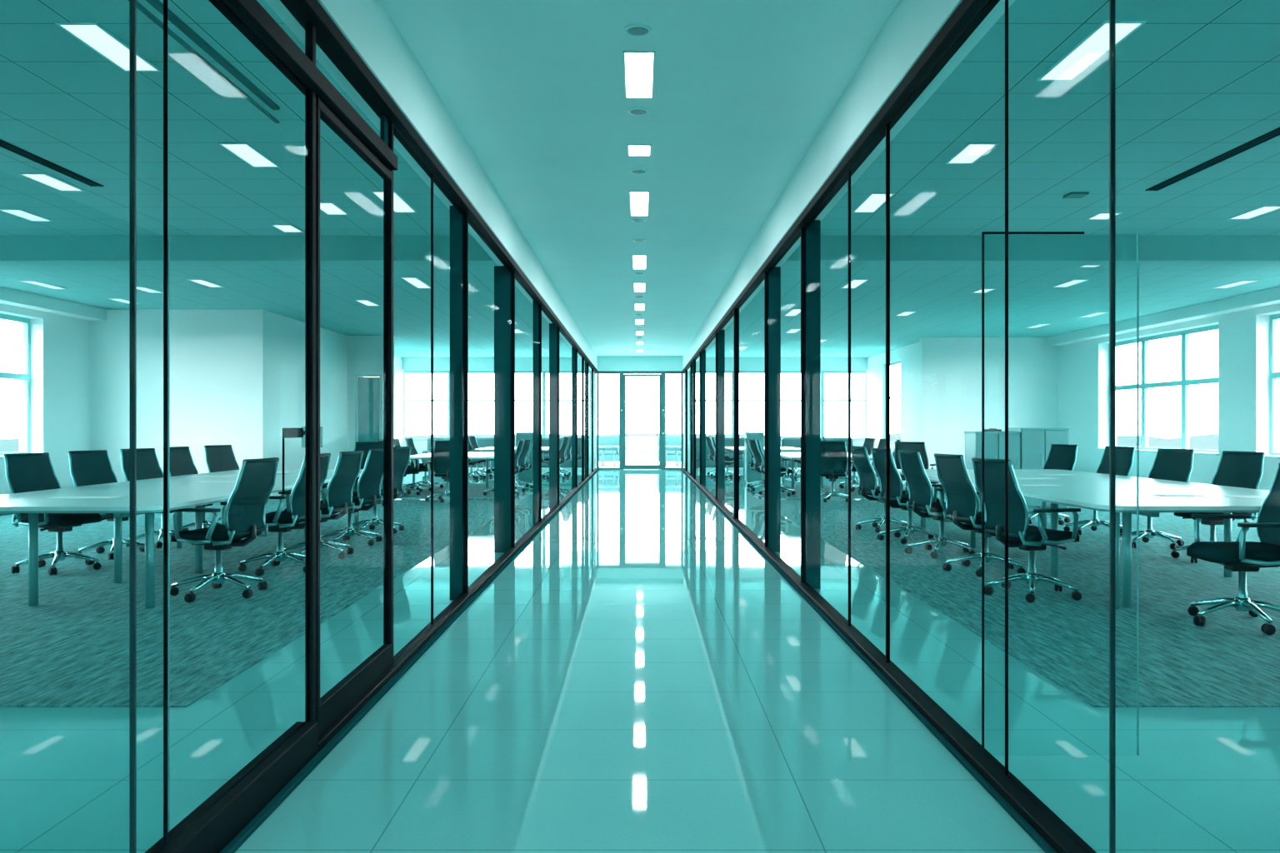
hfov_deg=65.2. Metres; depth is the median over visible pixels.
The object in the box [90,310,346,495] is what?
wall
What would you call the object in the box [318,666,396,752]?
trim
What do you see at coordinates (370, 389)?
door
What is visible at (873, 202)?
recessed light
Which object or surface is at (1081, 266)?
recessed light
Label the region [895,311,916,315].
recessed light
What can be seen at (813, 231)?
trim
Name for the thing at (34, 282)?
recessed light
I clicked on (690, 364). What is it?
trim
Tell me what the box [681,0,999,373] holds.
trim
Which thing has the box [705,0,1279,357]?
ceiling
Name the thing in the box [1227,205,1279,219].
recessed light
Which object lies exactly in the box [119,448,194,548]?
office chair
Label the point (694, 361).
trim
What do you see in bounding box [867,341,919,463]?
wall
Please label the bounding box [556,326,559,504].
trim
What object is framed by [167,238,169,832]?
trim
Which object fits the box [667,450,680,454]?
seat cushion
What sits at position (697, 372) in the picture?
window
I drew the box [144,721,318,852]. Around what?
trim
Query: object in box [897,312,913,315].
diffuser
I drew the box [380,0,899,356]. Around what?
ceiling
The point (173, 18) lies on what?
ceiling vent
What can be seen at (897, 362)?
window
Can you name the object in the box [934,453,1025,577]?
office chair
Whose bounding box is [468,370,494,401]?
window
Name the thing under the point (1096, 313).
diffuser
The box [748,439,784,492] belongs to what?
office chair
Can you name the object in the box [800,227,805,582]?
trim
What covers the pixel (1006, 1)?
trim
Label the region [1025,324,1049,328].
recessed light
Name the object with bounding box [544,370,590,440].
window
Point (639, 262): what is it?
recessed light
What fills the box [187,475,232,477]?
paper stack
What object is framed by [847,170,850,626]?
trim
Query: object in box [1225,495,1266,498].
paper stack
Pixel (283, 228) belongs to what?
diffuser
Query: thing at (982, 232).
door
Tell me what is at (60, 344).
wall
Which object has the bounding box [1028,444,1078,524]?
office chair
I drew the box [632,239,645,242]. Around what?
ceiling speaker
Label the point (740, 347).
recessed light
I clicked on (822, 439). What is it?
office chair
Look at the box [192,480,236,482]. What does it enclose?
paper stack
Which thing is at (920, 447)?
office chair
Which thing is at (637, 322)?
diffuser
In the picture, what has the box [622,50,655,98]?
recessed light
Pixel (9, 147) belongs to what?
ceiling vent
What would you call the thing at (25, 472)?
office chair
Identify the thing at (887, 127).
trim
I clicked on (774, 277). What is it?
trim
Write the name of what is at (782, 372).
window
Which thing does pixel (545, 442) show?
sofa
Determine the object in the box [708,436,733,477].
office chair
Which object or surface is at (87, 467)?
office chair
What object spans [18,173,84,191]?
recessed light
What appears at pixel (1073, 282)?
recessed light
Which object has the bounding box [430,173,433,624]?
trim
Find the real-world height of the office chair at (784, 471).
1.008 m
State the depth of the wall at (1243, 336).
16.19 m
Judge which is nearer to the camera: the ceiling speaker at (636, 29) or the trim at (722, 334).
the ceiling speaker at (636, 29)
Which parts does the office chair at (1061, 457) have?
leg, backrest, leg, rail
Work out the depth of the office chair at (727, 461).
23.77 m
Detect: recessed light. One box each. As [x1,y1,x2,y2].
[0,209,53,221]
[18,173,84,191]
[19,280,68,289]
[55,22,161,71]
[107,298,140,304]
[128,286,163,293]
[186,279,224,287]
[217,142,279,167]
[270,224,304,232]
[320,202,349,214]
[355,300,379,305]
[370,190,417,212]
[400,277,430,288]
[515,329,522,333]
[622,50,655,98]
[626,144,651,155]
[629,191,649,215]
[631,255,647,269]
[633,282,645,292]
[634,303,644,310]
[635,319,644,324]
[635,331,644,334]
[635,341,643,344]
[739,346,748,349]
[784,309,800,315]
[785,329,800,333]
[840,279,868,288]
[852,192,894,212]
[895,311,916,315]
[945,142,998,164]
[971,288,995,293]
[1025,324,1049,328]
[1036,20,1146,80]
[1051,279,1089,287]
[1079,265,1099,267]
[1079,312,1108,317]
[1085,212,1122,219]
[1211,280,1257,288]
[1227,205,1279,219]
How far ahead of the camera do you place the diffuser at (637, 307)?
17.02 m
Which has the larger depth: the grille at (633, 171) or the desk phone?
the desk phone
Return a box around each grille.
[627,27,648,35]
[630,109,646,114]
[632,170,644,173]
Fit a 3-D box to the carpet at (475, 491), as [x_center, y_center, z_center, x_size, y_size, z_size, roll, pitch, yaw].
[-4.300,1.246,19.500,4.000,0.008,4.200,0,0,0]
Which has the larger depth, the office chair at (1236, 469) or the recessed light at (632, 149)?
the office chair at (1236, 469)
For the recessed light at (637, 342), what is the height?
0.008 m
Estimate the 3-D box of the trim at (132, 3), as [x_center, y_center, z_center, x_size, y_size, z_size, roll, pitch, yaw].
[-1.260,-0.210,2.485,0.013,2.650,0.008,0,0,0]
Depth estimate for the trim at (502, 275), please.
9.90 m
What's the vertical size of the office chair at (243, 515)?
1.008 m
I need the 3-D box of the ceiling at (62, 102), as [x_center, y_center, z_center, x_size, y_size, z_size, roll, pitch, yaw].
[-5.500,-2.060,13.000,8.200,0.120,32.400,0,0,0]
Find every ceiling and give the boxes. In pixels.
[0,0,578,357]
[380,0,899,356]
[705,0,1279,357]
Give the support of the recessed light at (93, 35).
in the ceiling at (62, 102)
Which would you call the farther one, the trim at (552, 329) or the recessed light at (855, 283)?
the trim at (552, 329)
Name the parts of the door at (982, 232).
edge trim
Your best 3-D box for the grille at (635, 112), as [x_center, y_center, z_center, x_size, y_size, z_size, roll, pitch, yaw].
[-0.010,-2.033,6.460,0.123,0.004,0.123,0,0,0]
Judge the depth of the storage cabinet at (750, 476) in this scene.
21.60 m
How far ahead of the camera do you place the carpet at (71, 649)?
6.82 m
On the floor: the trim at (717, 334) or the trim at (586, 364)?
the trim at (586, 364)
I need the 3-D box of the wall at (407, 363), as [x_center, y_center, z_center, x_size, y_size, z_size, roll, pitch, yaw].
[-0.150,-0.435,29.100,13.500,3.370,0.200,0,0,0]
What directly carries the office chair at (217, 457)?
on the carpet at (71, 649)
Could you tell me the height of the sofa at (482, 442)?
0.930 m
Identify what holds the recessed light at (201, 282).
in the ceiling at (62, 102)
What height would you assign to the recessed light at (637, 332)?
0.008 m
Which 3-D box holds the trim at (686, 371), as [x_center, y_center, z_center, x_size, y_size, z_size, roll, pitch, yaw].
[1.257,-0.168,27.025,0.061,2.735,0.050,0,0,0]
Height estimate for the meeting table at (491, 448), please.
0.720 m
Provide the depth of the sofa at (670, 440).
32.82 m
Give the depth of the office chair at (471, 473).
23.78 m
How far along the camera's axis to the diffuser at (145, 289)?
14.62 m
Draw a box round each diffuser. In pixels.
[112,299,129,303]
[136,287,159,292]
[274,225,300,231]
[628,145,649,154]
[635,304,644,309]
[635,320,644,324]
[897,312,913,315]
[975,289,993,292]
[1030,324,1048,327]
[1084,312,1106,316]
[1090,213,1119,219]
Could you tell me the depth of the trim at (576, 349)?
19.79 m
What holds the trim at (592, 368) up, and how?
attached to the wall at (407, 363)
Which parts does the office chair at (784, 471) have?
backrest, rail, seat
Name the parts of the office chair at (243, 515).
leg, armrest, leg, seat, armrest, leg, rail, leg, backrest, rail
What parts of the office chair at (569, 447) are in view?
backrest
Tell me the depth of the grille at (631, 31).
5.14 m
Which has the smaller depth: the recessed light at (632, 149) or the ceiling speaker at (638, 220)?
the recessed light at (632, 149)
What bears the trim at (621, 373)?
attached to the wall at (407, 363)
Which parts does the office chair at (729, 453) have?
rail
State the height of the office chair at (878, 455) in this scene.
1.008 m
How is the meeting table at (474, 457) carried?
on the carpet at (475, 491)
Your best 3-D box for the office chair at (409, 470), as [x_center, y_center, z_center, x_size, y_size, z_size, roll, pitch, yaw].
[-4.337,0.737,18.061,0.717,1.008,0.691,0,0,12]
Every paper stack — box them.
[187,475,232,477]
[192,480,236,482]
[1040,474,1074,474]
[1149,494,1210,497]
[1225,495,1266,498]
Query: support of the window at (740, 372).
in the wall at (407, 363)
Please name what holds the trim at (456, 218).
on the floor
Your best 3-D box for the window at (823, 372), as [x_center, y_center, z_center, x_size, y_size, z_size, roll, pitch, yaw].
[5.952,-0.605,29.085,1.295,2.030,0.070,0,0,0]
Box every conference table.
[0,469,363,609]
[897,469,1269,609]
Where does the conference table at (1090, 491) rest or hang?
on the carpet at (1228, 661)
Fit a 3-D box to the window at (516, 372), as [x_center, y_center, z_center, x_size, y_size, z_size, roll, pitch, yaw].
[-3.475,-0.605,29.085,1.370,2.030,0.070,0,0,0]
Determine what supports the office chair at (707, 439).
on the floor
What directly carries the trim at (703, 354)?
on the floor
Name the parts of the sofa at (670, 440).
backrest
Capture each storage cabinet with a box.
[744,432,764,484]
[964,431,1020,511]
[1008,428,1069,511]
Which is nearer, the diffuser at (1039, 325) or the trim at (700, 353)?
the diffuser at (1039, 325)
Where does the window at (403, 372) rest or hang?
in the wall at (407, 363)
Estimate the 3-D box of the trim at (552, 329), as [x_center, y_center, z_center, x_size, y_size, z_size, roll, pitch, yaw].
[-1.340,-0.170,15.450,0.120,2.840,0.100,0,0,0]
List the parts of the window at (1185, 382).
sill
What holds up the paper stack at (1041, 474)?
on the conference table at (1090, 491)
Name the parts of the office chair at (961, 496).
rail, backrest, leg, seat, rail, leg, leg, leg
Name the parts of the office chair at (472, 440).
backrest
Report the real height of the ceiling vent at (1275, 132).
0.010 m
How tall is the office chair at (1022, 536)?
1.008 m
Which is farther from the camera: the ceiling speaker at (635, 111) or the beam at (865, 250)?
the beam at (865, 250)
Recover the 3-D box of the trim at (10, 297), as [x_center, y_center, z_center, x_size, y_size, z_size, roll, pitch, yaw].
[-9.260,-1.905,7.050,0.280,0.190,20.100,0,0,0]
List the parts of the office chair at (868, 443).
backrest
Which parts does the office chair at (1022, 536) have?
rail, backrest, leg, rail, leg, seat, leg, lever, armrest, leg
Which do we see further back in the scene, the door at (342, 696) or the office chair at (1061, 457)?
the office chair at (1061, 457)
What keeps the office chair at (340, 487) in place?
on the carpet at (71, 649)
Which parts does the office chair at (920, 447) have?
rail, backrest, rail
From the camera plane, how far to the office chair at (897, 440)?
18.03 m
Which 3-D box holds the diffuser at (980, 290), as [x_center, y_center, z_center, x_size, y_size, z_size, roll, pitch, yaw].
[5.050,-1.998,14.700,0.180,0.004,0.400,0,0,0]
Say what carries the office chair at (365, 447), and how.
on the carpet at (71, 649)
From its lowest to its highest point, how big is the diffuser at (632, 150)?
0.004 m
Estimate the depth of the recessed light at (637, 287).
14.62 m
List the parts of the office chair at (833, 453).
leg, backrest, seat, leg, rail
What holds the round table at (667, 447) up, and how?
on the floor
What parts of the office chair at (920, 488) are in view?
rail, backrest, leg, rail, seat, armrest, leg, leg, leg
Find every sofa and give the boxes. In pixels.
[421,438,494,469]
[541,438,584,470]
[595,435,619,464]
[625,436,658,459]
[657,435,684,464]
[695,438,744,471]
[781,438,853,467]
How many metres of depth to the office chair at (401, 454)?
11.67 m
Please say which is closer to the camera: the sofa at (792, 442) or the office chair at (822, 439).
the office chair at (822, 439)
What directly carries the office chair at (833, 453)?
on the carpet at (1228, 661)
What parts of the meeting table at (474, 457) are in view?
leg, support rail, leg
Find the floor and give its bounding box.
[0,460,1279,852]
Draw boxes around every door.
[282,95,392,736]
[355,375,382,442]
[620,374,664,469]
[981,231,1139,755]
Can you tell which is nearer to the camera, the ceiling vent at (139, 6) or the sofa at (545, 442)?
the ceiling vent at (139, 6)
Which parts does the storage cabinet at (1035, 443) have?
door, door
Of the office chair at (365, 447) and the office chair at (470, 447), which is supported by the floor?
the office chair at (470, 447)
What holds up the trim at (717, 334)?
attached to the wall at (407, 363)
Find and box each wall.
[0,303,89,494]
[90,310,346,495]
[346,335,394,451]
[359,355,401,446]
[401,356,867,469]
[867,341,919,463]
[920,337,1057,469]
[1057,303,1279,490]
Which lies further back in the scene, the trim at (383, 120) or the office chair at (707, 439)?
the office chair at (707, 439)
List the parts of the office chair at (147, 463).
rail, backrest, leg, rail, leg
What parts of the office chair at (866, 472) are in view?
rail, backrest, leg, rail, leg, seat, leg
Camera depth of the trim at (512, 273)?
9.89 m
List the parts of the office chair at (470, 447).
backrest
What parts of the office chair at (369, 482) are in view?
leg, leg, seat, leg, rail, leg, backrest, rail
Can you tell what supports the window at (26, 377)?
in the wall at (60, 344)
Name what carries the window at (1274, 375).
in the wall at (1243, 336)
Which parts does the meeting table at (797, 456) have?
leg, leg, leg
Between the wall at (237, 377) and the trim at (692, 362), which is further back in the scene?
the trim at (692, 362)
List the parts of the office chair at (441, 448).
leg, seat, backrest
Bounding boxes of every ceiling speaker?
[624,24,651,35]
[627,107,649,114]
[630,168,647,173]
[631,218,645,222]
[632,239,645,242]
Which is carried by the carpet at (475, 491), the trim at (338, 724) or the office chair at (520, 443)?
the office chair at (520, 443)
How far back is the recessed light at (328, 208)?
9.20 m
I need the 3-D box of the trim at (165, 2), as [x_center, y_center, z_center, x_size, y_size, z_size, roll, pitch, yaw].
[-1.259,-0.210,2.655,0.011,2.650,0.009,0,0,0]
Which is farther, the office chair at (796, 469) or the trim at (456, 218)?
the office chair at (796, 469)
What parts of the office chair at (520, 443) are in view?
seat, backrest, rail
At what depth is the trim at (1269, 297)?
16.93 m
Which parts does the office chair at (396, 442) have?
backrest, seat, leg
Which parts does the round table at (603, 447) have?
leg, leg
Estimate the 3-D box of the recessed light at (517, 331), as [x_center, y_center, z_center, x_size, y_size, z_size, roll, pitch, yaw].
[-2.600,-1.996,20.900,0.208,0.008,0.828,0,0,0]
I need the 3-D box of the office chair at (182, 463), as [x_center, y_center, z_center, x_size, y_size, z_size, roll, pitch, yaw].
[-5.018,0.737,11.460,0.717,1.008,0.691,0,0,10]
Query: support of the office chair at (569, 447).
on the floor
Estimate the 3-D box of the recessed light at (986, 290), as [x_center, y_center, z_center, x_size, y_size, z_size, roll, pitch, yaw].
[5.050,-1.996,14.700,0.208,0.008,0.428,0,0,0]
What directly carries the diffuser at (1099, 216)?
attached to the recessed light at (1101, 216)
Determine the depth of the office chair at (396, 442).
19.07 m
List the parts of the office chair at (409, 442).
backrest, seat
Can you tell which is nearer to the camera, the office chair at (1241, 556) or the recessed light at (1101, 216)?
the office chair at (1241, 556)
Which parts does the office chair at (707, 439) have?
backrest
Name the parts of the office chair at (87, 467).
rail, backrest, leg, leg, rail, leg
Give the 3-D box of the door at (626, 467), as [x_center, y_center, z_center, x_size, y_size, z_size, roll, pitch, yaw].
[0.070,-0.140,29.013,1.256,2.760,0.134,0,0,0]
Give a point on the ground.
(1209, 442)
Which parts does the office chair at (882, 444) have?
backrest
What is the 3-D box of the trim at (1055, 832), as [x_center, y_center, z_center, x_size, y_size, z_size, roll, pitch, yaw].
[1.248,1.225,13.000,0.085,0.050,32.000,0,0,0]
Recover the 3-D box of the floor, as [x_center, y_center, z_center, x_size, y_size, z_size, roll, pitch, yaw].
[0.000,1.310,17.400,20.000,0.120,41.200,0,0,0]
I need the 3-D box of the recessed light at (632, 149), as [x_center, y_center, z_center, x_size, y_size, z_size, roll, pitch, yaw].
[-0.005,-2.036,7.370,0.183,0.008,0.288,0,0,0]
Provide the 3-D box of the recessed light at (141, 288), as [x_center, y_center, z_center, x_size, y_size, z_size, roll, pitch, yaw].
[-7.200,-1.996,14.600,0.208,0.008,0.628,0,0,0]
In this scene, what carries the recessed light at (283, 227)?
in the ceiling at (62, 102)
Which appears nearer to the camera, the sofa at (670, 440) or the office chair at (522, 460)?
the office chair at (522, 460)
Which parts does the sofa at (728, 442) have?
armrest, backrest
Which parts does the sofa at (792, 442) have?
backrest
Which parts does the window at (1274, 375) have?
sill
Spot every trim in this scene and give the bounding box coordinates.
[0,235,498,265]
[0,286,106,320]
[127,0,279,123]
[129,0,136,852]
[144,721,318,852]
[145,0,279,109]
[163,0,167,846]
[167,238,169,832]
[208,0,397,170]
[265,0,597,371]
[280,0,598,373]
[305,23,315,721]
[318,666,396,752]
[380,115,388,146]
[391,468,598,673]
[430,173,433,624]
[450,205,462,599]
[462,213,468,593]
[494,265,512,553]
[510,271,514,547]
[532,300,539,525]
[538,305,541,521]
[549,323,556,507]
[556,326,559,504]
[571,346,575,489]
[575,349,577,487]
[581,356,584,480]
[585,361,587,477]
[587,363,589,476]
[591,368,593,472]
[596,370,683,469]
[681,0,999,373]
[681,468,1096,852]
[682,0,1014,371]
[685,370,687,470]
[690,364,691,474]
[691,362,693,475]
[693,360,695,479]
[699,352,701,484]
[701,350,705,486]
[715,333,718,499]
[718,330,724,502]
[733,308,739,519]
[764,272,768,547]
[768,266,780,552]
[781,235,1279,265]
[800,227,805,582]
[804,220,820,589]
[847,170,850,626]
[885,124,889,663]
[1005,0,1008,775]
[1047,286,1279,345]
[1109,0,1115,852]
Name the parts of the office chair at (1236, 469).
leg, seat, rail, backrest, rail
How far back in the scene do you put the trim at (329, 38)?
5.10 m
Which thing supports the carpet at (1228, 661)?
on the floor
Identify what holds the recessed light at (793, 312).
in the ceiling at (1198, 82)
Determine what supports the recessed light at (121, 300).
in the ceiling at (62, 102)
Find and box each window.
[0,313,30,459]
[402,370,449,440]
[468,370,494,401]
[515,370,544,440]
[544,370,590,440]
[689,370,733,440]
[739,370,764,401]
[780,370,822,440]
[822,370,867,440]
[890,360,900,444]
[1095,324,1219,455]
[1264,313,1279,459]
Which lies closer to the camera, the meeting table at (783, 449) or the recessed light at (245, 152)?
the recessed light at (245, 152)
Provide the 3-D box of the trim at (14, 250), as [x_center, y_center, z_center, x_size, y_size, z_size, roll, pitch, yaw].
[-5.400,-1.870,10.640,8.000,0.260,0.320,0,0,0]
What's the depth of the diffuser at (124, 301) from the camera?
15.81 m
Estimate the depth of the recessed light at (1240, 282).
14.05 m
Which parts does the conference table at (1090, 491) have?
leg, leg, leg, leg, leg, leg, support rail, leg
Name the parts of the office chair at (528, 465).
leg, rail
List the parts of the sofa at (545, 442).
backrest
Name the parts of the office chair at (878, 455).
rail, backrest, leg, rail, leg, seat, leg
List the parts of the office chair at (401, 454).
leg, leg, seat, leg, leg, backrest, rail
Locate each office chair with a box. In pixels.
[3,452,101,575]
[67,450,144,559]
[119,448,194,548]
[162,446,221,536]
[170,457,279,602]
[203,445,239,526]
[237,453,330,576]
[283,450,363,562]
[320,449,383,546]
[345,446,411,535]
[353,441,383,506]
[376,439,420,496]
[393,438,430,492]
[405,438,443,488]
[425,440,449,503]
[468,435,485,475]
[468,437,492,477]
[468,450,485,479]
[482,439,524,495]
[491,439,531,492]
[515,443,532,489]
[541,436,569,479]
[542,436,571,477]
[546,435,571,474]
[705,435,730,474]
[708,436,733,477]
[711,436,740,479]
[744,438,764,489]
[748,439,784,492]
[756,439,795,496]
[786,450,800,475]
[790,450,800,476]
[794,436,824,479]
[820,440,853,502]
[839,438,875,489]
[850,438,885,491]
[850,445,908,533]
[870,439,901,488]
[870,447,939,544]
[893,441,935,503]
[897,450,975,558]
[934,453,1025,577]
[971,457,1082,603]
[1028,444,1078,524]
[1063,445,1134,534]
[1120,448,1194,549]
[1170,450,1264,563]
[1186,463,1279,634]
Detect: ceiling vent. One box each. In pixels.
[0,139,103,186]
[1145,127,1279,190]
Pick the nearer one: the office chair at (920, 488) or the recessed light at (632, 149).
the recessed light at (632, 149)
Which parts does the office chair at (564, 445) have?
seat, backrest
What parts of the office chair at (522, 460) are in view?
backrest, rail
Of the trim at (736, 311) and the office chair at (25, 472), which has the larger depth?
the trim at (736, 311)
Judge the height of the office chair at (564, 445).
1.008 m
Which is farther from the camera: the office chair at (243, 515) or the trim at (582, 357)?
the trim at (582, 357)
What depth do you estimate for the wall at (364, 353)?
22.00 m
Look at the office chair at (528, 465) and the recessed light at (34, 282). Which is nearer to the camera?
the recessed light at (34, 282)
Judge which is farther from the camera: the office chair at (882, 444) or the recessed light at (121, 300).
the office chair at (882, 444)
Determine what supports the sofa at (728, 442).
on the floor
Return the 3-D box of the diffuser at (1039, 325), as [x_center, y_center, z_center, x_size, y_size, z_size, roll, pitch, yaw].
[7.900,-1.998,19.850,0.180,0.004,0.700,0,0,0]
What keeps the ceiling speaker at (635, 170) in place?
attached to the ceiling at (743, 89)
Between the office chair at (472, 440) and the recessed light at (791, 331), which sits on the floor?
the office chair at (472, 440)
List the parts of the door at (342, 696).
handle, frame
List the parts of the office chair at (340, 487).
leg, seat, leg, rail, leg, backrest, rail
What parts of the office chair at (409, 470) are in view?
leg, seat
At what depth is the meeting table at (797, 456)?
18.98 m
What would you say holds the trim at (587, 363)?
attached to the wall at (407, 363)
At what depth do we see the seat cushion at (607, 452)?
32.21 m
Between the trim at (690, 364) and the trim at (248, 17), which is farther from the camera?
the trim at (690, 364)
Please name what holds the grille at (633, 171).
attached to the ceiling speaker at (635, 170)
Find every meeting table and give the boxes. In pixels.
[410,452,494,494]
[474,446,549,452]
[725,446,800,479]
[780,452,872,494]
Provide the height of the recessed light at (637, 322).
0.008 m
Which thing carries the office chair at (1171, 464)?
on the carpet at (1228, 661)
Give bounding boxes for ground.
[0,432,1218,452]
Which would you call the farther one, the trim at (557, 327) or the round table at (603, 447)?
the round table at (603, 447)
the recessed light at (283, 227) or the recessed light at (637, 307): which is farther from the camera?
the recessed light at (637, 307)
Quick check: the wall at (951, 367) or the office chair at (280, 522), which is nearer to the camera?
the office chair at (280, 522)
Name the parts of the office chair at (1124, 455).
leg, leg, rail, leg, leg, backrest, rail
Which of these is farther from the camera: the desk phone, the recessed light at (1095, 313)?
the recessed light at (1095, 313)
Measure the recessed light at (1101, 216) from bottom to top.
0.008 m
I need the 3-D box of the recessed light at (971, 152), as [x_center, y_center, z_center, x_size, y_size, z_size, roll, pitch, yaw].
[2.420,-1.996,7.315,0.208,0.008,0.538,0,0,0]
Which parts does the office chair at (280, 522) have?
leg, leg, armrest, seat, armrest, leg, leg, rail, backrest, rail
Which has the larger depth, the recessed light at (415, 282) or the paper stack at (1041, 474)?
the recessed light at (415, 282)
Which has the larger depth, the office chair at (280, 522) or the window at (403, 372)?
the window at (403, 372)
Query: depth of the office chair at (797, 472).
24.73 m
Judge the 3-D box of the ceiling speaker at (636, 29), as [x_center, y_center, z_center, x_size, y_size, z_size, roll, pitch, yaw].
[-0.010,-2.035,5.140,0.140,0.009,0.140,0,0,0]
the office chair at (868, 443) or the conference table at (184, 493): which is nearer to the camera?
the conference table at (184, 493)
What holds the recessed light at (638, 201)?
in the ceiling at (743, 89)
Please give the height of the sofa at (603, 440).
0.950 m
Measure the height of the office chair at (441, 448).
1.008 m
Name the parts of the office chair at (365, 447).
backrest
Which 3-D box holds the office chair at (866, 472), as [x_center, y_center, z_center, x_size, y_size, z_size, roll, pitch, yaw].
[2.910,0.737,11.954,0.717,1.008,0.691,0,0,-10]
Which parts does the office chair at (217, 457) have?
rail, backrest, rail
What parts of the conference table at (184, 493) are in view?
leg, support rail, leg, leg, leg, leg, leg, leg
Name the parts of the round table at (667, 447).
leg, leg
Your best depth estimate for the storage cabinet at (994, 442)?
14.58 m
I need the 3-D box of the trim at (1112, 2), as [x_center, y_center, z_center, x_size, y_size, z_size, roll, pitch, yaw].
[1.260,-0.168,2.667,0.013,2.735,0.007,0,0,0]
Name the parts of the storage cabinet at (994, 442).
door, door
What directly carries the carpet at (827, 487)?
on the floor
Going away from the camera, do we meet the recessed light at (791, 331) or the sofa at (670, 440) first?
the recessed light at (791, 331)
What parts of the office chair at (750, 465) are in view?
rail, backrest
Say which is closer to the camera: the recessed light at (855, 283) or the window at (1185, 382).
the recessed light at (855, 283)
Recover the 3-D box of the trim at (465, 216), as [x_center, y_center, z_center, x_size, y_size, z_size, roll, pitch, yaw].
[-1.259,-0.168,7.207,0.038,2.735,0.025,0,0,0]
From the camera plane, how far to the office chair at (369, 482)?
10.46 m
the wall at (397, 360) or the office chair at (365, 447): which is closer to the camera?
the office chair at (365, 447)
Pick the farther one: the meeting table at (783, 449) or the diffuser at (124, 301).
the meeting table at (783, 449)
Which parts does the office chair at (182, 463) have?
backrest, leg, rail, leg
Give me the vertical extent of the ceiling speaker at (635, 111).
0.009 m
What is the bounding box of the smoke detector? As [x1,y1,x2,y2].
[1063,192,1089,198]
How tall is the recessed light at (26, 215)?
0.008 m
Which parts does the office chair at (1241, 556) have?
leg, leg, armrest, seat, leg, armrest, leg, rail, backrest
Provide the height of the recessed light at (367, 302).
0.008 m
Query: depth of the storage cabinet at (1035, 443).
14.58 m
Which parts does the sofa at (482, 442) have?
armrest, backrest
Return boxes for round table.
[599,445,619,466]
[665,445,680,466]
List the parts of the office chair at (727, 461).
seat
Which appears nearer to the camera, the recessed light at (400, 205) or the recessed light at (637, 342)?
the recessed light at (400, 205)
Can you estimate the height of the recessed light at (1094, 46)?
0.008 m
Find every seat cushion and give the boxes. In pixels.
[599,450,617,454]
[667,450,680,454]
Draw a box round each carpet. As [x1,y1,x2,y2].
[0,500,520,707]
[289,484,530,498]
[746,484,944,498]
[759,500,1279,707]
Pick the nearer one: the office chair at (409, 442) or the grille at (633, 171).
the grille at (633, 171)
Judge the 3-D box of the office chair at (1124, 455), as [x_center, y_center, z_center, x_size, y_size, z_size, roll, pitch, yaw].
[5.300,0.737,11.598,0.717,1.008,0.691,0,0,-16]
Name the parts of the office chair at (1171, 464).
leg, leg, rail, leg, leg, backrest, rail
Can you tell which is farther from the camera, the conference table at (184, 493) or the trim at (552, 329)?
the trim at (552, 329)
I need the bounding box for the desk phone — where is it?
[984,428,1001,431]
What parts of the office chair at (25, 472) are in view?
rail, backrest, leg, lever, rail, leg, seat, leg, leg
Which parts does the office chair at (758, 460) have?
rail, backrest, leg, rail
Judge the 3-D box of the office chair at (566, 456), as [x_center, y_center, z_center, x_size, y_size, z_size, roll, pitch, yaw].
[-2.061,0.745,24.793,0.717,1.008,0.691,0,0,0]
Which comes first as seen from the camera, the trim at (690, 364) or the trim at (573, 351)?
the trim at (573, 351)

